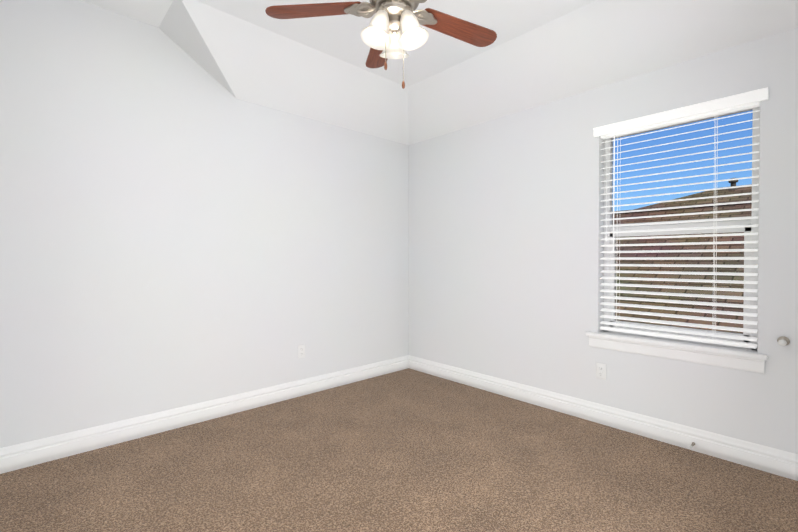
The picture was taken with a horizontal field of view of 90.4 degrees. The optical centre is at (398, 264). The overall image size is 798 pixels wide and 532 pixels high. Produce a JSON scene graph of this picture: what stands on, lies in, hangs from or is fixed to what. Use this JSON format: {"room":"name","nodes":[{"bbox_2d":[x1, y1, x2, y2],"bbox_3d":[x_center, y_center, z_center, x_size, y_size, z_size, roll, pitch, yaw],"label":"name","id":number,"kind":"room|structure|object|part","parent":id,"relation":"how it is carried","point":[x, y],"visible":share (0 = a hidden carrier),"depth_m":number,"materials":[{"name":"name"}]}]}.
{"room":"empty bedroom","nodes":[
{"label":"empty bedroom","id":0,"kind":"room"},
{"bbox_2d":[159,0,235,97],"bbox_3d":[-1.291,-1.451,2.719,0.525,0.340,0.480,-1,1,-43],"label":"ceiling hip end","id":1,"kind":"structure","parent":0,"point":[177,26],"depth_m":2.70,"materials":[{"name":"paint"}]},
{"bbox_2d":[0,0,408,447],"bbox_3d":[-1.135,-0.298,3.313,3.550,2.900,0.160,-1,1,-43],"label":"wall","id":2,"kind":"structure","parent":0,"point":[180,227],"depth_m":2.74,"materials":[{"name":"paint"}]},
{"bbox_2d":[0,355,407,473],"bbox_3d":[-1.071,1.083,3.267,3.180,0.139,0.017,-1,1,-43],"label":"baseboard","id":3,"kind":"structure","parent":2,"relation":"attached to","point":[22,455],"depth_m":2.78,"materials":[{"name":"paint"}]},
{"bbox_2d":[298,344,304,358],"bbox_3d":[-0.852,0.764,3.471,0.070,0.114,0.009,-1,1,-43],"label":"electrical outlet","id":4,"kind":"object","parent":2,"relation":"attached to","point":[301,351],"visible":1,"depth_m":3.47,"materials":[{"name":"white plastic"}]},
{"bbox_2d":[0,368,797,531],"bbox_3d":[0.025,1.227,2.074,3.550,0.120,3.580,-1,1,-43],"label":"floor","id":5,"kind":"structure","parent":0,"point":[408,450],"depth_m":2.17,"materials":[{"name":"carpet"}]},
{"bbox_2d":[81,0,797,144],"bbox_3d":[0.025,-1.503,2.042,3.550,0.460,3.580,-1,1,-43],"label":"ceiling","id":6,"kind":"structure","parent":0,"point":[535,53],"depth_m":2.83,"materials":[{"name":"paint"}]},
{"bbox_2d":[265,0,496,88],"bbox_3d":[0.014,-1.164,1.602,1.034,0.886,1.016,-1,1,-43],"label":"ceiling fan","id":7,"kind":"object","parent":6,"relation":"hanging from","point":[394,29],"visible":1,"depth_m":1.63,"materials":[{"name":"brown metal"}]},
{"bbox_3d":[-0.352,-1.057,1.651,0.415,0.006,0.112,0,10,6],"label":"blade","id":8,"kind":"part","parent":7,"relation":"part of","materials":[{"name":"brown wood"}]},
{"bbox_3d":[-0.091,-0.945,1.574,0.122,0.137,0.126,-1,1,-43],"label":"lamp shade","id":9,"kind":"part","parent":7,"relation":"part of","materials":[{"name":"white glass"}]},
{"label":"blade","id":10,"kind":"part","parent":7,"relation":"part of","materials":[{"name":"brown wood"}]},
{"bbox_3d":[-0.062,-1.008,1.591,0.050,0.057,0.048,-1,1,-43],"label":"light arm","id":11,"kind":"part","parent":7,"relation":"part of"},
{"bbox_3d":[-0.021,-0.947,1.704,0.124,0.137,0.123,-1,1,-43],"label":"lamp shade","id":12,"kind":"part","parent":7,"relation":"part of","materials":[{"name":"white glass"}]},
{"bbox_3d":[0.027,-1.008,1.594,0.048,0.057,0.049,-1,1,-43],"label":"light arm","id":13,"kind":"part","parent":7,"relation":"part of"},
{"bbox_3d":[0.057,-0.945,1.578,0.125,0.137,0.121,-1,1,-43],"label":"lamp shade","id":14,"kind":"part","parent":7,"relation":"part of","materials":[{"name":"white glass"}]},
{"label":"blade","id":15,"kind":"part","parent":7,"relation":"part of","materials":[{"name":"brown wood"}]},
{"bbox_2d":[409,27,797,453],"bbox_3d":[1.271,-0.297,3.206,0.160,2.900,3.260,-1,1,-43],"label":"wall","id":16,"kind":"structure","parent":0,"point":[506,229],"depth_m":3.02,"materials":[{"name":"paint"}]},
{"bbox_2d":[596,363,605,379],"bbox_3d":[1.468,0.777,2.879,0.009,0.114,0.070,-1,1,-43],"label":"electrical outlet","id":17,"kind":"object","parent":16,"relation":"attached to","point":[600,370],"visible":1,"depth_m":2.88,"materials":[{"name":"white plastic"}]},
{"bbox_2d":[408,355,797,480],"bbox_3d":[1.199,1.085,3.169,0.017,0.139,3.240,-1,1,-43],"label":"baseboard","id":18,"kind":"structure","parent":16,"relation":"attached to","point":[775,461],"depth_m":2.71,"materials":[{"name":"paint"}]},
{"bbox_2d":[586,107,767,373],"bbox_3d":[1.782,-0.178,2.622,0.193,1.582,0.989,-1,1,-43],"label":"window","id":19,"kind":"structure","parent":16,"relation":"in","point":[744,361],"depth_m":2.53,"materials":[{"name":"white plastic"}]},
{"bbox_3d":[1.843,-0.233,2.657,0.030,1.391,0.785,-1,1,-43],"label":"glass","id":20,"kind":"part","parent":19,"relation":"part of","materials":[{"name":"clear glass"}]},
{"bbox_2d":[593,87,768,348],"bbox_3d":[1.766,-0.251,2.583,0.102,1.469,0.933,-1,1,-43],"label":"window blinds","id":21,"kind":"object","parent":19,"relation":"attached to","point":[731,104],"visible":0.92,"depth_m":2.53,"materials":[{"name":"white plastic"}]},
{"bbox_2d":[777,336,789,345],"bbox_3d":[2.083,0.422,2.152,0.086,0.051,0.051,-1,1,-43],"label":"doorstop","id":22,"kind":"object","parent":16,"relation":"attached to","point":[783,341],"visible":1,"depth_m":2.16,"materials":[{"name":"silver metal"}]},
{"label":"outside","id":23,"kind":"structure","parent":0,"visible":0},
{"bbox_2d":[612,200,751,333],"bbox_3d":[4.601,0.246,5.102,23.000,0.060,6.057,1,28,47],"label":"roof","id":24,"kind":"structure","parent":23,"point":[693,247],"depth_m":5.99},
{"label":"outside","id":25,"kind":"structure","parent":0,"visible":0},
{"bbox_2d":[634,184,751,209],"bbox_3d":[9.884,-0.917,7.018,7.000,1.750,18.670,-1,1,-43],"label":"hip roof","id":26,"kind":"structure","parent":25,"point":[717,199],"depth_m":9.14,"materials":[{"name":"brown"}]},
{"bbox_2d":[728,178,737,189],"bbox_3d":[7.709,-1.828,9.143,0.240,0.320,0.240,-1,1,-43],"label":"vent pipe","id":27,"kind":"object","parent":26,"relation":"on","point":[733,182],"depth_m":9.10,"materials":[{"name":"grey metal"}]}
]}

